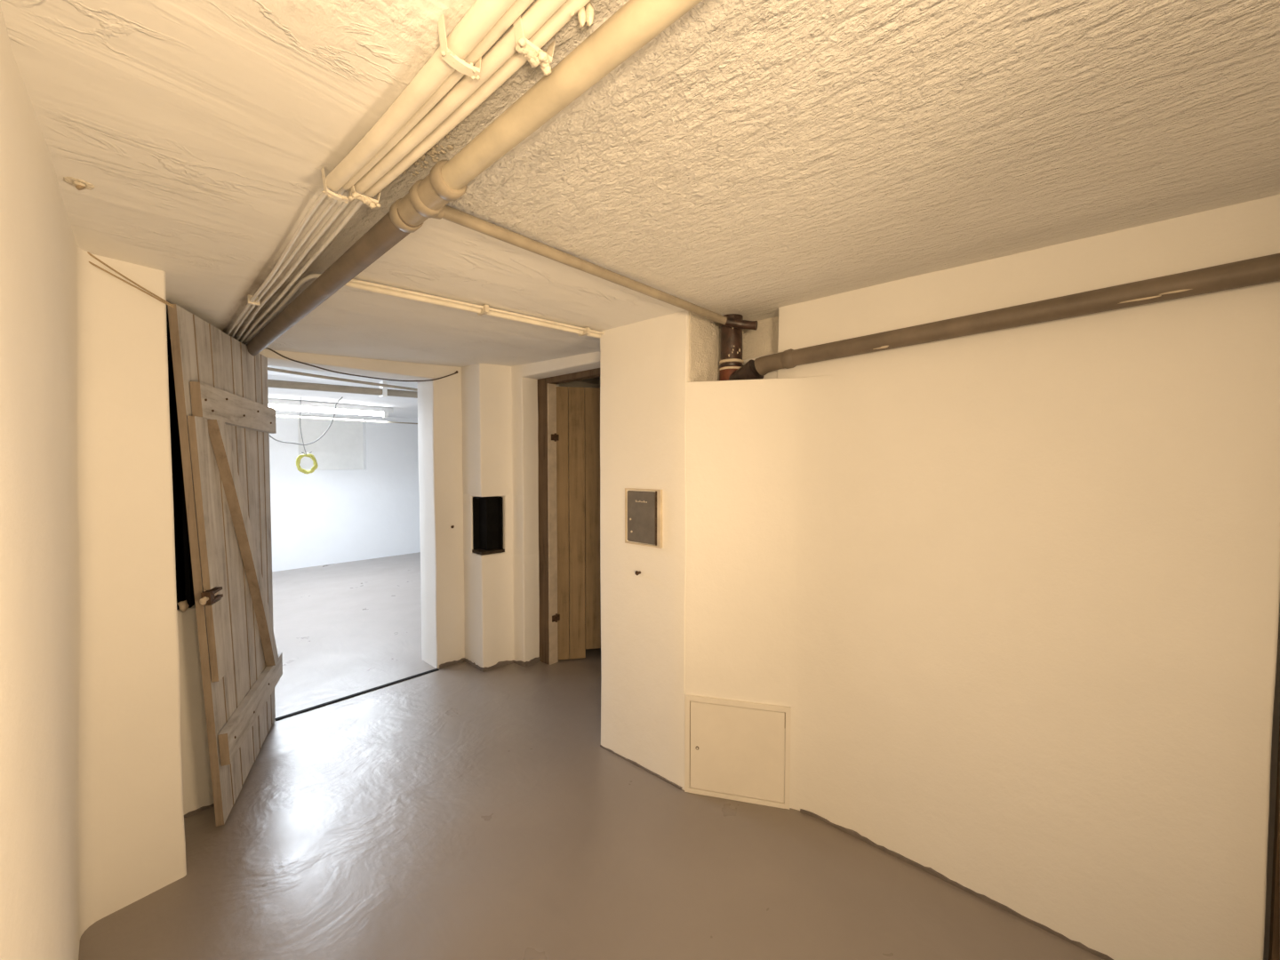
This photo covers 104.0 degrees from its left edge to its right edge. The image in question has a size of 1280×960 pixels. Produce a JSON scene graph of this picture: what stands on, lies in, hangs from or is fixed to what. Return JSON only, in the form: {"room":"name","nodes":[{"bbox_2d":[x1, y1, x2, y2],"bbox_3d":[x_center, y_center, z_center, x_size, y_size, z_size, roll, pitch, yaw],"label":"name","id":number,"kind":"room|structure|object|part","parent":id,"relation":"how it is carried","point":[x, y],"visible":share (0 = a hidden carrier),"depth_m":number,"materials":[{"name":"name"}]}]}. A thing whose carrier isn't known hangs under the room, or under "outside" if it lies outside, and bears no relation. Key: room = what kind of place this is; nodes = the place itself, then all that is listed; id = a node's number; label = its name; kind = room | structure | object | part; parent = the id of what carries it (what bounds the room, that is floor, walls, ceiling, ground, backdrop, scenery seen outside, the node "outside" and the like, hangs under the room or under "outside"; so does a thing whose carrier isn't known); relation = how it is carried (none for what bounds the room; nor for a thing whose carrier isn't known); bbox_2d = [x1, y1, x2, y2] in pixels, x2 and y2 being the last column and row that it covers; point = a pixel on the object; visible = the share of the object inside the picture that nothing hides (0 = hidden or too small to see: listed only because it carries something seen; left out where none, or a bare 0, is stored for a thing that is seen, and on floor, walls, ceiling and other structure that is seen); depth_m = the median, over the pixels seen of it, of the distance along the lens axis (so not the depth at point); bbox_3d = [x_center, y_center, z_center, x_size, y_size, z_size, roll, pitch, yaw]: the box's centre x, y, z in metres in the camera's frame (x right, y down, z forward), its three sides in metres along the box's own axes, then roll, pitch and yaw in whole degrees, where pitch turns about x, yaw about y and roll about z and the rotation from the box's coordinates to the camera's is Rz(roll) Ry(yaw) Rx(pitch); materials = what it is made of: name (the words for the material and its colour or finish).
{"room":"basement hallway","nodes":[
{"label":"basement hallway","id":0,"kind":"room"},
{"bbox_2d":[0,0,184,959],"bbox_3d":[-1.507,0.308,1.328,3.404,2.350,0.497,2,3,43],"label":"wall","id":1,"kind":"structure","parent":0,"point":[92,817],"depth_m":1.43,"materials":[{"name":"white paint"}]},
{"bbox_2d":[87,251,174,306],"bbox_3d":[-1.674,-0.664,1.636,0.011,0.137,0.222,1,2,35],"label":"wire","id":2,"kind":"object","parent":1,"relation":"attached to","point":[91,254],"visible":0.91,"depth_m":1.64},
{"bbox_2d":[88,261,174,308],"bbox_3d":[-1.681,-0.669,1.627,0.011,0.158,0.243,1,2,36],"label":"wire","id":3,"kind":"object","parent":1,"relation":"attached to","point":[92,263],"visible":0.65,"depth_m":1.64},
{"bbox_2d":[168,337,195,609],"bbox_3d":[-2.116,-0.129,2.304,0.660,1.345,0.220,2,3,43],"label":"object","id":4,"kind":"structure","parent":1,"relation":"attached to","point":[184,586],"depth_m":2.49,"materials":[{"name":"black"}]},
{"bbox_2d":[176,603,213,815],"bbox_3d":[-2.117,0.987,2.344,0.686,0.920,0.284,2,3,43],"label":"wall","id":5,"kind":"structure","parent":0,"point":[196,787],"depth_m":2.10,"materials":[{"name":"white paint"}]},
{"bbox_2d":[177,600,189,611],"bbox_3d":[-1.874,0.513,2.051,0.074,0.047,0.034,2,3,43],"label":"latch keeper","id":6,"kind":"object","parent":5,"relation":"on","point":[183,605],"visible":1,"depth_m":2.03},
{"bbox_2d":[183,803,214,818],"bbox_3d":[-1.872,1.403,2.126,0.024,0.024,0.150,2,3,43],"label":"baseboard","id":7,"kind":"structure","parent":5,"relation":"attached to","point":[203,808],"depth_m":2.12,"materials":[{"name":"grey paint"}]},
{"bbox_2d":[269,409,419,572],"bbox_3d":[-3.003,0.055,5.635,4.858,2.550,6.609,2,3,43],"label":"wall","id":8,"kind":"structure","parent":0,"point":[325,516],"depth_m":7.42,"materials":[{"name":"white paint"}]},
{"bbox_2d":[297,415,363,470],"bbox_3d":[-4.552,-0.537,7.365,0.040,0.850,0.970,2,3,43],"label":"window","id":9,"kind":"structure","parent":8,"relation":"in","point":[341,447],"depth_m":7.36,"materials":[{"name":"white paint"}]},
{"bbox_2d":[275,415,417,423],"bbox_3d":[-3.609,-0.743,6.167,0.020,0.016,6.100,2,3,43],"label":"pipe","id":10,"kind":"object","parent":8,"relation":"attached to","point":[276,415],"visible":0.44,"depth_m":6.13,"materials":[{"name":"white metal"}]},
{"bbox_2d":[259,349,464,668],"bbox_3d":[-1.797,0.236,3.356,0.269,2.350,2.247,2,3,43],"label":"wall","id":11,"kind":"structure","parent":0,"point":[439,401],"depth_m":3.60,"materials":[{"name":"white paint"}]},
{"bbox_2d":[167,303,282,826],"bbox_3d":[-1.886,0.347,2.398,0.145,2.073,1.047,-1,2,-20],"label":"door","id":12,"kind":"structure","parent":11,"relation":"in","point":[226,420],"depth_m":2.21,"materials":[{"name":"brown wood"}]},
{"bbox_2d":[274,668,439,720],"bbox_3d":[-1.768,1.368,3.225,0.028,0.016,0.957,2,3,43],"label":"threshold","id":13,"kind":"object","parent":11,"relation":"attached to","point":[435,669],"depth_m":3.16,"materials":[{"name":"black metal"}]},
{"bbox_3d":[-1.337,-0.776,3.623,0.067,0.023,0.018,2,3,43],"label":"peg","id":14,"kind":"object","parent":11,"relation":"attached to","visible":0},
{"bbox_2d":[264,347,457,381],"bbox_3d":[-1.715,-0.703,3.175,0.030,0.118,1.177,2,3,43],"label":"wire","id":15,"kind":"object","parent":14,"relation":"hanging from","point":[265,348],"visible":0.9,"depth_m":3.10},
{"bbox_2d":[267,365,599,418],"bbox_3d":[-2.324,-0.990,4.970,6.800,0.215,6.600,2,3,43],"label":"ceiling","id":16,"kind":"structure","parent":0,"point":[404,407],"depth_m":5.22,"materials":[{"name":"white paint"}]},
{"bbox_2d":[268,398,393,417],"bbox_3d":[-3.811,-0.850,5.886,0.080,0.130,1.720,2,3,43],"label":"lamp","id":17,"kind":"object","parent":16,"relation":"attached to","point":[383,412],"visible":0.61,"depth_m":5.95,"materials":[{"name":"white paint"}]},
{"bbox_2d":[382,411,388,417],"bbox_3d":[-3.281,-0.842,6.445,0.050,0.075,0.050,2,3,43],"label":"socket","id":18,"kind":"object","parent":17,"relation":"attached to","point":[385,414],"depth_m":6.42,"materials":[{"name":"white paint"}]},
{"bbox_2d":[267,379,417,398],"bbox_3d":[-1.993,-0.789,4.672,0.080,0.194,6.161,2,3,43],"label":"pipe","id":19,"kind":"object","parent":16,"relation":"attached to","point":[382,391],"visible":0.23,"depth_m":4.13,"materials":[{"name":"white paint"}]},
{"bbox_2d":[269,397,342,445],"bbox_3d":[-2.776,-0.486,3.960,0.041,0.416,0.764,2,3,43],"label":"wire","id":20,"kind":"object","parent":19,"relation":"hanging from","point":[341,397],"visible":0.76,"depth_m":4.11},
{"bbox_2d":[296,396,318,473],"bbox_3d":[-2.708,-0.356,4.059,0.108,0.618,0.130,2,3,43],"label":"cable coil","id":21,"kind":"object","parent":20,"relation":"hanging from","point":[311,456],"visible":1,"depth_m":4.06,"materials":[{"name":"yellow plastic"}]},
{"bbox_2d":[267,367,417,391],"bbox_3d":[-2.171,-0.761,3.816,0.022,0.111,2.301,2,3,43],"label":"pipe","id":22,"kind":"object","parent":16,"relation":"attached to","point":[268,368],"visible":0.44,"depth_m":3.73,"materials":[{"name":"grey metal"}]},
{"bbox_2d":[461,363,559,667],"bbox_3d":[-0.966,0.221,3.770,0.446,2.350,0.588,2,3,43],"label":"wall pier","id":23,"kind":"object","parent":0,"point":[500,404],"visible":0.64,"depth_m":3.62,"materials":[{"name":"white paint"}]},
{"bbox_2d":[472,496,504,555],"bbox_3d":[-1.097,0.324,3.606,0.169,0.402,0.178,2,3,43],"label":"wall niche","id":24,"kind":"object","parent":23,"relation":"attached to","point":[487,511],"visible":0.98,"depth_m":3.61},
{"bbox_3d":[-1.095,0.314,3.633,0.100,0.370,0.098,2,3,43],"label":"soot door","id":25,"kind":"part","parent":24,"relation":"part of","materials":[{"name":"black metal"}]},
{"bbox_3d":[-1.054,0.342,3.610,0.008,0.040,0.055,2,3,43],"label":"handle","id":26,"kind":"part","parent":24,"relation":"part of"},
{"bbox_2d":[439,656,540,671],"bbox_3d":[-1.097,1.339,3.642,0.720,0.045,0.211,0,2,0],"label":"baseboard","id":27,"kind":"structure","parent":23,"relation":"attached to","point":[499,664],"depth_m":3.64,"materials":[{"name":"grey paint"}]},
{"bbox_2d":[559,381,599,628],"bbox_3d":[0.051,0.162,4.044,2.007,2.450,1.409,2,3,43],"label":"wall","id":28,"kind":"structure","parent":0,"point":[574,384],"depth_m":4.45,"materials":[{"name":"brown wood"}]},
{"bbox_2d":[547,384,558,664],"bbox_3d":[-0.639,0.328,3.653,0.015,2.045,0.070,2,3,43],"label":"trim","id":29,"kind":"structure","parent":28,"relation":"attached to","point":[552,512],"depth_m":3.64,"materials":[{"name":"brown wood"}]},
{"bbox_2d":[551,386,600,659],"bbox_3d":[-0.271,0.326,3.762,0.786,2.018,0.067,-1,2,-15],"label":"door","id":30,"kind":"structure","parent":28,"relation":"in","point":[578,491],"depth_m":3.71,"materials":[{"name":"wood"}]},
{"bbox_2d":[78,552,1103,959],"bbox_3d":[-0.859,1.474,2.957,11.800,0.203,7.700,2,3,43],"label":"floor","id":31,"kind":"structure","parent":0,"point":[460,811],"depth_m":1.90,"materials":[{"name":"grey paint"}]},
{"bbox_2d":[1268,718,1279,959],"bbox_3d":[1.732,0.813,1.191,0.270,1.250,0.045,2,3,43],"label":"leaning boards","id":32,"kind":"object","parent":31,"relation":"on","point":[1274,951],"visible":1,"depth_m":1.28,"materials":[{"name":"brown wood"}]},
{"bbox_2d":[1,0,1279,367],"bbox_3d":[-0.009,-0.671,0.188,6.900,0.393,4.900,2,3,43],"label":"ceiling","id":33,"kind":"structure","parent":0,"point":[751,159],"depth_m":1.05,"materials":[{"name":"paint"}]},
{"bbox_2d":[62,176,94,190],"bbox_3d":[-1.332,-0.701,1.188,0.053,0.024,0.052,2,3,43],"label":"plug","id":34,"kind":"object","parent":33,"relation":"attached to","point":[79,184],"visible":1,"depth_m":1.18,"materials":[{"name":"paint"}]},
{"bbox_2d":[247,294,260,305],"bbox_3d":[-1.520,-0.711,1.968,0.016,0.042,0.037,2,3,43],"label":"clip","id":35,"kind":"object","parent":33,"relation":"attached to","point":[249,297],"visible":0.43,"depth_m":1.96,"materials":[{"name":"white plastic"}]},
{"bbox_2d":[320,167,351,203],"bbox_3d":[-0.698,-0.681,1.155,0.025,0.065,0.062,2,3,43],"label":"clip","id":36,"kind":"object","parent":33,"relation":"attached to","point":[325,191],"visible":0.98,"depth_m":1.14,"materials":[{"name":"paint"}]},
{"bbox_2d":[347,184,380,208],"bbox_3d":[-0.645,-0.668,1.174,0.030,0.048,0.069,2,3,43],"label":"clip","id":37,"kind":"object","parent":33,"relation":"attached to","point":[372,203],"visible":1,"depth_m":1.17,"materials":[{"name":"paint"}]},
{"bbox_2d":[225,0,516,335],"bbox_3d":[-0.421,-0.657,0.900,5.071,0.060,0.063,2,3,43],"label":"cable","id":38,"kind":"object","parent":33,"relation":"attached to","point":[483,15],"visible":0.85,"depth_m":0.87,"materials":[{"name":"white plastic"}]},
{"bbox_2d":[231,0,534,336],"bbox_3d":[-0.401,-0.656,0.922,5.071,0.056,0.054,2,3,43],"label":"cable","id":39,"kind":"object","parent":33,"relation":"attached to","point":[519,6],"visible":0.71,"depth_m":0.90,"materials":[{"name":"white plastic"}]},
{"bbox_2d":[235,0,567,340],"bbox_3d":[-0.385,-0.658,0.939,5.071,0.058,0.059,2,3,43],"label":"cable","id":40,"kind":"object","parent":33,"relation":"attached to","point":[540,12],"visible":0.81,"depth_m":0.89,"materials":[{"name":"white plastic"}]},
{"bbox_2d":[240,0,590,342],"bbox_3d":[-0.368,-0.658,0.957,5.071,0.056,0.055,2,3,43],"label":"cable","id":41,"kind":"object","parent":33,"relation":"attached to","point":[562,16],"visible":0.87,"depth_m":0.91,"materials":[{"name":"white plastic"}]},
{"bbox_2d":[241,273,603,343],"bbox_3d":[-1.211,-0.709,2.184,2.003,0.055,0.883,0,2,5],"label":"conduit","id":42,"kind":"object","parent":33,"relation":"attached to","point":[360,284],"visible":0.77,"depth_m":2.05,"materials":[{"name":"paint"}]},
{"bbox_2d":[403,133,453,175],"bbox_3d":[-0.458,-0.697,1.070,0.211,0.012,0.070,2,3,43],"label":"peeling paint","id":43,"kind":"object","parent":33,"relation":"attached to","point":[433,151],"visible":0.8,"depth_m":1.07,"materials":[{"name":"white paint"}]},
{"bbox_2d":[437,14,481,79],"bbox_3d":[-0.275,-0.668,0.771,0.024,0.064,0.068,2,3,40],"label":"clip","id":44,"kind":"object","parent":33,"relation":"attached to","point":[448,56],"visible":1,"depth_m":0.76,"materials":[{"name":"paint"}]},
{"bbox_2d":[246,0,702,355],"bbox_3d":[-0.339,-0.635,1.012,5.101,0.093,0.074,2,3,43],"label":"pipe","id":45,"kind":"object","parent":33,"relation":"attached to","point":[634,25],"visible":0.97,"depth_m":0.92,"materials":[{"name":"cream paint"},{"name":"dark grey paint"}]},
{"bbox_2d":[512,15,554,75],"bbox_3d":[-0.157,-0.651,0.752,0.036,0.045,0.072,2,3,43],"label":"clip","id":46,"kind":"object","parent":33,"relation":"attached to","point":[535,56],"visible":1,"depth_m":0.74,"materials":[{"name":"paint"}]},
{"bbox_2d":[570,0,593,27],"bbox_3d":[-0.082,-0.657,0.704,0.035,0.042,0.014,0,2,4],"label":"clip","id":47,"kind":"object","parent":33,"relation":"hanging from","point":[586,14],"visible":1,"depth_m":0.70,"materials":[{"name":"white plastic"}]},
{"bbox_2d":[432,205,757,330],"bbox_3d":[-0.037,-0.676,1.752,1.415,0.076,0.138,-2,3,-43],"label":"pipe","id":48,"kind":"object","parent":33,"relation":"attached to","point":[452,214],"visible":0.92,"depth_m":1.57,"materials":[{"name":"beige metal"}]},
{"bbox_2d":[432,207,444,219],"bbox_3d":[-0.509,-0.673,1.246,0.044,0.045,0.031,2,3,43],"label":"socket","id":49,"kind":"object","parent":48,"relation":"attached to","point":[441,215],"depth_m":1.25,"materials":[{"name":"white plastic"}]},
{"bbox_2d":[599,310,838,819],"bbox_3d":[0.486,0.271,2.381,1.307,2.350,0.665,2,3,43],"label":"wall","id":50,"kind":"structure","parent":0,"point":[733,603],"depth_m":2.19,"materials":[{"name":"white paint"}]},
{"bbox_2d":[520,352,599,379],"bbox_3d":[-0.300,0.238,3.295,1.303,2.350,0.307,2,3,43],"label":"wall","id":51,"kind":"structure","parent":50,"relation":"in","point":[580,363],"depth_m":3.29,"materials":[{"name":"white paint"}]},
{"bbox_2d":[537,368,599,664],"bbox_3d":[-0.333,0.316,3.364,1.080,2.114,0.080,2,3,43],"label":"door frame","id":52,"kind":"structure","parent":50,"relation":"attached to","point":[542,383],"depth_m":3.65,"materials":[{"name":"brown wood"}]},
{"bbox_2d":[600,744,682,790],"bbox_3d":[-0.002,1.393,2.442,0.525,0.022,0.024,2,3,41],"label":"baseboard","id":53,"kind":"structure","parent":50,"relation":"attached to","point":[601,746],"depth_m":2.41,"materials":[{"name":"grey paint"}]},
{"bbox_2d":[624,488,662,548],"bbox_3d":[0.030,0.175,2.389,0.226,0.268,0.060,2,3,43],"label":"meter box","id":54,"kind":"object","parent":50,"relation":"attached to","point":[644,508],"visible":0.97,"depth_m":2.36,"materials":[{"name":"paint"}]},
{"bbox_3d":[0.092,0.177,2.329,0.016,0.252,0.044,2,3,43],"label":"hinge rail","id":55,"kind":"part","parent":54,"relation":"part of","materials":[{"name":"metal"}]},
{"bbox_2d":[688,311,720,382],"bbox_3d":[0.335,-0.603,2.321,0.022,0.400,0.345,2,3,43],"label":"wall","id":56,"kind":"structure","parent":50,"relation":"attached to","point":[704,332],"depth_m":2.26,"materials":[{"name":"white paint"}]},
{"bbox_2d":[684,694,790,809],"bbox_3d":[0.422,1.183,2.194,0.452,0.440,0.022,1,2,15],"label":"access panel","id":57,"kind":"object","parent":50,"relation":"attached to","point":[738,750],"visible":1,"depth_m":2.18,"materials":[{"name":"cream steel"}]},
{"bbox_2d":[719,313,763,380],"bbox_3d":[0.451,-0.581,2.253,0.116,0.358,0.223,-2,3,-37],"label":"stack","id":58,"kind":"object","parent":50,"relation":"in","point":[731,367],"visible":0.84,"depth_m":2.25,"materials":[{"name":"black metal"}]},
{"bbox_2d":[728,359,763,380],"bbox_3d":[0.473,-0.465,2.225,0.144,0.129,0.106,2,3,43],"label":"socket","id":59,"kind":"object","parent":58,"relation":"attached to","point":[737,371],"depth_m":2.20,"materials":[{"name":"brown metal"}]},
{"bbox_2d":[742,193,1279,959],"bbox_3d":[1.075,0.286,1.946,1.721,2.350,0.309,2,3,43],"label":"wall","id":60,"kind":"structure","parent":0,"point":[1055,587],"depth_m":1.52,"materials":[{"name":"white paint"}]},
{"bbox_2d":[800,808,1114,959],"bbox_3d":[1.146,1.416,1.719,1.238,0.028,0.033,2,3,42],"label":"baseboard","id":61,"kind":"structure","parent":60,"relation":"attached to","point":[852,832],"depth_m":1.75,"materials":[{"name":"grey paint"}]},
{"bbox_2d":[754,253,1279,375],"bbox_3d":[1.472,-0.507,1.290,2.613,0.173,0.084,2,3,43],"label":"drain pipe","id":62,"kind":"object","parent":60,"relation":"attached to","point":[1263,269],"visible":1,"depth_m":1.48,"materials":[{"name":"grey metal"}]},
{"bbox_2d":[1262,598,1279,959],"bbox_3d":[1.093,0.383,-0.793,3.706,2.350,4.704,2,3,43],"label":"wall","id":63,"kind":"structure","parent":0,"point":[1276,688],"depth_m":1.41,"materials":[{"name":"white paint"}]}
]}

